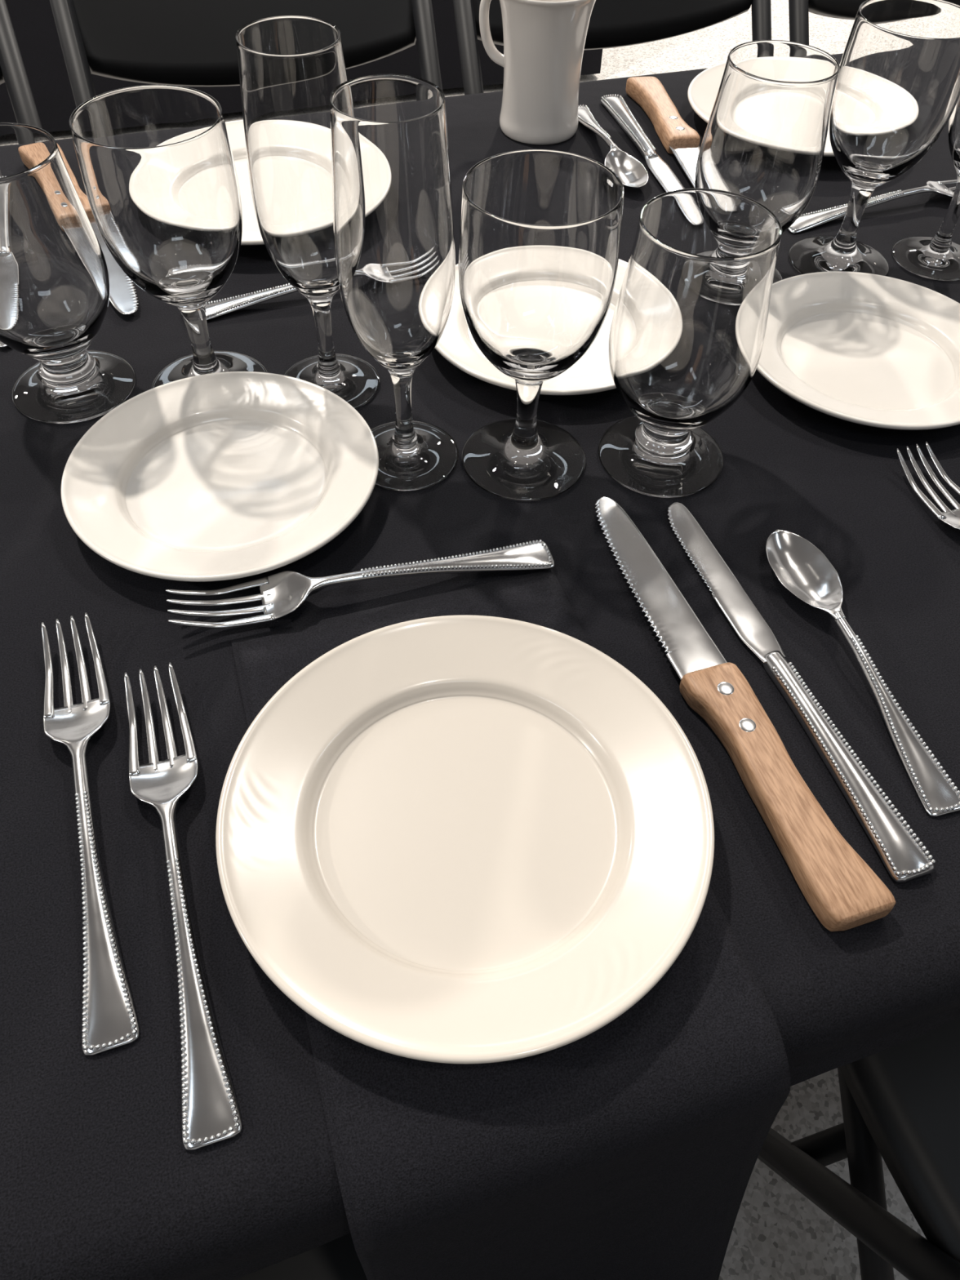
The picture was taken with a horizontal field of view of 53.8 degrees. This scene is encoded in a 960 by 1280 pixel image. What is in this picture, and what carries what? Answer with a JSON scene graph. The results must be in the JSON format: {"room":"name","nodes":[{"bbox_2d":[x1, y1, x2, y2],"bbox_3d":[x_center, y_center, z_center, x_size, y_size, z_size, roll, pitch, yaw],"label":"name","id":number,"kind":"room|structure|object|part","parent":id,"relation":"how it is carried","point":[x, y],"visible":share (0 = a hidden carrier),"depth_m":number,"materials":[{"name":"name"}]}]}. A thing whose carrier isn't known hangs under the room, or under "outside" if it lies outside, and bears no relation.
{"room":"dining room","nodes":[
{"label":"dining room","id":0,"kind":"room"},
{"bbox_2d":[48,0,926,1279],"bbox_3d":[0.150,-0.282,1.684,9.200,0.100,10.200,-13,53,-12],"label":"floor","id":1,"kind":"structure","parent":0,"point":[778,1233],"depth_m":0.96,"materials":[{"name":"stone"}]},
{"bbox_2d":[0,0,42,128],"bbox_3d":[-0.682,-0.351,1.129,0.435,0.830,0.521,-15,53,-13],"label":"folding chair","id":2,"kind":"object","parent":1,"relation":"on","point":[13,73],"visible":0.02,"depth_m":1.06,"materials":[{"name":"black plastic"}]},
{"bbox_2d":[49,0,442,107],"bbox_3d":[-0.232,-0.457,1.227,0.435,0.830,0.521,-12,52,-11],"label":"folding chair","id":3,"kind":"object","parent":1,"relation":"on","point":[175,42],"visible":0.19,"depth_m":1.12,"materials":[{"name":"black plastic"}]},
{"bbox_2d":[234,1233,367,1279],"bbox_3d":[-0.003,0.501,0.460,0.435,0.830,0.521,-24,56,-19],"label":"folding chair","id":4,"kind":"object","parent":1,"relation":"on","point":[337,1259],"visible":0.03,"depth_m":0.54,"materials":[{"name":"black plastic"}]},
{"bbox_2d":[453,0,771,94],"bbox_3d":[0.212,-0.561,1.323,0.435,0.830,0.521,-13,53,-12],"label":"folding chair","id":5,"kind":"object","parent":1,"relation":"on","point":[612,24],"visible":0.06,"depth_m":1.25,"materials":[{"name":"black plastic"}]},
{"bbox_2d":[757,1017,959,1279],"bbox_3d":[0.453,0.329,0.611,0.435,0.830,0.521,-13,53,-12],"label":"folding chair","id":6,"kind":"object","parent":1,"relation":"on","point":[900,1103],"visible":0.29,"depth_m":0.60,"materials":[{"name":"black plastic"}]},
{"bbox_2d":[788,0,959,44],"bbox_3d":[0.656,-0.666,1.419,0.435,0.830,0.521,-15,53,-13],"label":"folding chair","id":7,"kind":"object","parent":1,"relation":"on","point":[798,10],"visible":0.04,"depth_m":1.28,"materials":[{"name":"black plastic"}]},
{"bbox_3d":[0.078,0.061,0.864,2.290,0.743,0.741,-13,53,-12],"label":"banquet table","id":8,"kind":"object","parent":1,"relation":"on","visible":0},
{"bbox_2d":[0,53,959,1279],"bbox_3d":[0.083,-0.079,0.690,2.350,0.310,0.792,-13,53,-12],"label":"tablecloth","id":9,"kind":"object","parent":8,"relation":"on","point":[99,1180],"visible":0.4,"depth_m":0.40,"materials":[{"name":"black fabric"}]},
{"bbox_2d":[0,341,7,347],"bbox_3d":[-0.309,-0.250,0.613,0.019,0.007,0.212,-14,53,-13],"label":"knife","id":10,"kind":"object","parent":9,"relation":"on","point":[2,344],"visible":0.02,"depth_m":0.55,"materials":[{"name":"silver metal"}]},
{"bbox_2d":[0,122,135,423],"bbox_3d":[-0.226,-0.183,0.482,0.072,0.129,0.072,3,51,1],"label":"beer glass","id":11,"kind":"object","parent":9,"relation":"on","point":[55,280],"visible":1,"depth_m":0.46,"materials":[{"name":"clear glass"}]},
{"bbox_2d":[41,612,139,1055],"bbox_3d":[-0.151,0.063,0.361,0.027,0.013,0.185,-14,53,-13],"label":"fork","id":12,"kind":"object","parent":9,"relation":"on","point":[109,1021],"depth_m":0.34,"materials":[{"name":"silver metal"}]},
{"bbox_2d":[56,142,138,315],"bbox_3d":[-0.265,-0.281,0.635,0.027,0.014,0.235,-24,56,-19],"label":"steak knife","id":13,"kind":"object","parent":9,"relation":"on","point":[122,295],"visible":0.3,"depth_m":0.59,"materials":[{"name":"silver metal"}]},
{"bbox_2d":[69,84,267,388],"bbox_3d":[-0.150,-0.189,0.479,0.070,0.145,0.070,-13,53,-12],"label":"goblet","id":14,"kind":"object","parent":9,"relation":"on","point":[156,162],"visible":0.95,"depth_m":0.44,"materials":[{"name":"clear glass"}]},
{"bbox_2d":[124,662,241,1150],"bbox_3d":[-0.111,0.084,0.345,0.027,0.013,0.185,-13,53,-12],"label":"fork","id":15,"kind":"object","parent":9,"relation":"on","point":[211,1114],"depth_m":0.32,"materials":[{"name":"silver metal"}]},
{"bbox_2d":[61,371,378,582],"bbox_3d":[-0.128,-0.082,0.477,0.154,0.017,0.154,2,51,0],"label":"bread plate","id":16,"kind":"object","parent":9,"relation":"on","point":[229,475],"visible":1,"depth_m":0.48,"materials":[{"name":"white ceramic"}]},
{"bbox_2d":[225,120,264,244],"bbox_3d":[-0.153,-0.318,0.665,0.182,0.018,0.182,20,53,14],"label":"dinner plate","id":17,"kind":"object","parent":9,"relation":"on","point":[251,235],"visible":0.04,"depth_m":0.68,"materials":[{"name":"white ceramic"}]},
{"bbox_2d":[205,283,297,319],"bbox_3d":[-0.101,-0.222,0.592,0.170,0.012,0.027,-15,53,-13],"label":"fork","id":18,"kind":"object","parent":9,"relation":"on","point":[220,308],"visible":0.43,"depth_m":0.58,"materials":[{"name":"silver metal"}]},
{"bbox_2d":[235,15,379,408],"bbox_3d":[-0.083,-0.201,0.470,0.056,0.177,0.056,6,51,3],"label":"champagne flute","id":19,"kind":"object","parent":9,"relation":"on","point":[290,67],"visible":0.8,"depth_m":0.42,"materials":[{"name":"clear glass"}]},
{"bbox_2d":[165,539,554,628],"bbox_3d":[-0.051,-0.028,0.433,0.176,0.012,0.027,-11,52,-10],"label":"fork","id":20,"kind":"object","parent":9,"relation":"on","point":[281,593],"visible":1,"depth_m":0.43,"materials":[{"name":"silver metal"}]},
{"bbox_2d":[329,74,458,490],"bbox_3d":[-0.037,-0.153,0.433,0.056,0.177,0.056,-34,60,-26],"label":"champagne flute","id":21,"kind":"object","parent":9,"relation":"on","point":[393,203],"visible":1,"depth_m":0.39,"materials":[{"name":"clear glass"}]},
{"bbox_2d":[215,614,714,1063],"bbox_3d":[-0.005,0.065,0.356,0.181,0.018,0.181,32,57,22],"label":"dinner plate","id":22,"kind":"object","parent":9,"relation":"on","point":[460,838],"visible":1,"depth_m":0.35,"materials":[{"name":"white ceramic"}]},
{"bbox_3d":[-0.005,0.065,0.356,0.182,0.018,0.182,32,57,22],"label":"plate","id":23,"kind":"part","parent":22,"relation":"part of","materials":[{"name":"beige ceramic"}]},
{"bbox_2d":[231,568,790,1279],"bbox_3d":[0.002,0.157,0.439,0.152,0.226,0.280,-13,53,-12],"label":"napkin","id":24,"kind":"object","parent":9,"relation":"on","point":[629,1148],"visible":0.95,"depth_m":0.32,"materials":[{"name":"black fabric"}]},
{"bbox_2d":[435,258,627,395],"bbox_3d":[0.042,-0.189,0.568,0.154,0.017,0.154,-36,60,-26],"label":"bread plate","id":25,"kind":"object","parent":9,"relation":"on","point":[591,374],"visible":0.22,"depth_m":0.54,"materials":[{"name":"white ceramic"}]},
{"bbox_2d":[479,0,595,145],"bbox_3d":[0.047,-0.438,0.715,0.077,0.100,0.078,-18,54,-15],"label":"pitcher","id":26,"kind":"object","parent":9,"relation":"on","point":[544,40],"visible":1,"depth_m":0.70,"materials":[{"name":"white ceramic"}]},
{"bbox_2d":[458,149,624,500],"bbox_3d":[0.025,-0.141,0.445,0.070,0.145,0.070,-13,53,-12],"label":"goblet","id":27,"kind":"object","parent":9,"relation":"on","point":[540,229],"visible":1,"depth_m":0.41,"materials":[{"name":"clear glass"}]},
{"bbox_2d":[577,104,648,189],"bbox_3d":[0.096,-0.382,0.727,0.029,0.012,0.155,-9,52,-9],"label":"teaspoon","id":28,"kind":"object","parent":9,"relation":"on","point":[632,173],"visible":0.85,"depth_m":0.71,"materials":[{"name":"silver metal"}]},
{"bbox_2d":[600,94,684,192],"bbox_3d":[0.130,-0.369,0.721,0.019,0.007,0.212,-9,52,-9],"label":"knife","id":29,"kind":"object","parent":9,"relation":"on","point":[616,106],"depth_m":0.73,"materials":[{"name":"silver metal"}]},
{"bbox_2d":[625,76,700,187],"bbox_3d":[0.157,-0.378,0.724,0.027,0.014,0.235,-8,52,-8],"label":"steak knife","id":30,"kind":"object","parent":9,"relation":"on","point":[678,139],"visible":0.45,"depth_m":0.74,"materials":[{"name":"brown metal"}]},
{"bbox_2d":[598,188,782,497],"bbox_3d":[0.098,-0.139,0.456,0.072,0.129,0.072,3,51,1],"label":"beer glass","id":31,"kind":"object","parent":9,"relation":"on","point":[687,331],"visible":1,"depth_m":0.43,"materials":[{"name":"clear glass"}]},
{"bbox_2d":[595,497,895,931],"bbox_3d":[0.097,0.014,0.406,0.026,0.014,0.235,-15,53,-13],"label":"steak knife","id":32,"kind":"object","parent":9,"relation":"on","point":[844,893],"visible":1,"depth_m":0.38,"materials":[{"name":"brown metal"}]},
{"bbox_2d":[687,62,839,156],"bbox_3d":[0.257,-0.424,0.762,0.181,0.018,0.181,-35,60,-26],"label":"dinner plate","id":33,"kind":"object","parent":9,"relation":"on","point":[703,90],"visible":0.08,"depth_m":0.77,"materials":[{"name":"white ceramic"}]},
{"bbox_3d":[0.257,-0.424,0.762,0.182,0.018,0.182,-35,60,-26],"label":"plate","id":34,"kind":"part","parent":33,"relation":"part of","materials":[{"name":"white ceramic"}]},
{"bbox_2d":[694,40,839,284],"bbox_3d":[0.165,-0.277,0.569,0.072,0.129,0.072,3,51,1],"label":"beer glass","id":35,"kind":"object","parent":9,"relation":"on","point":[764,140],"visible":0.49,"depth_m":0.53,"materials":[{"name":"clear glass"}]},
{"bbox_2d":[667,502,935,882],"bbox_3d":[0.130,0.009,0.415,0.019,0.007,0.212,-14,53,-12],"label":"knife","id":36,"kind":"object","parent":9,"relation":"on","point":[904,858],"visible":1,"depth_m":0.40,"materials":[{"name":"silver metal"}]},
{"bbox_2d":[755,271,959,430],"bbox_3d":[0.228,-0.168,0.555,0.154,0.017,0.154,-12,52,-11],"label":"bread plate","id":37,"kind":"object","parent":9,"relation":"on","point":[868,349],"visible":0.92,"depth_m":0.56,"materials":[{"name":"white ceramic"}]},
{"bbox_2d":[765,529,959,817],"bbox_3d":[0.165,0.006,0.415,0.029,0.012,0.155,-11,52,-10],"label":"teaspoon","id":38,"kind":"object","parent":9,"relation":"on","point":[800,566],"visible":1,"depth_m":0.41,"materials":[{"name":"silver metal"}]},
{"bbox_2d":[786,179,957,233],"bbox_3d":[0.299,-0.317,0.679,0.185,0.012,0.027,-16,53,-14],"label":"fork","id":39,"kind":"object","parent":9,"relation":"on","point":[806,221],"visible":0.8,"depth_m":0.67,"materials":[{"name":"silver metal"}]},
{"bbox_2d":[788,0,959,275],"bbox_3d":[0.241,-0.298,0.578,0.070,0.145,0.070,-13,53,-12],"label":"goblet","id":40,"kind":"object","parent":9,"relation":"on","point":[897,90],"visible":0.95,"depth_m":0.54,"materials":[{"name":"clear glass"}]},
{"bbox_2d":[892,96,959,280],"bbox_3d":[0.309,-0.313,0.571,0.056,0.177,0.056,6,51,3],"label":"champagne flute","id":41,"kind":"object","parent":9,"relation":"on","point":[937,257],"visible":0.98,"depth_m":0.63,"materials":[{"name":"clear glass"}]},
{"bbox_2d":[896,441,959,529],"bbox_3d":[0.257,-0.030,0.447,0.027,0.012,0.185,-15,53,-13],"label":"fork","id":42,"kind":"object","parent":9,"relation":"on","point":[952,517],"visible":1,"depth_m":0.49,"materials":[{"name":"silver metal"}]},
{"bbox_3d":[-0.760,-1.867,2.396,2.030,0.743,0.730,-13,53,-12],"label":"banquet table","id":43,"kind":"object","parent":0,"visible":0},
{"bbox_2d":[0,0,602,132],"bbox_3d":[-0.760,-1.875,2.385,2.090,0.730,0.781,-13,53,-12],"label":"chair","id":44,"kind":"object","parent":43,"relation":"on","point":[33,21],"visible":0.16,"depth_m":2.33,"materials":[{"name":"black fabric"}]}
]}

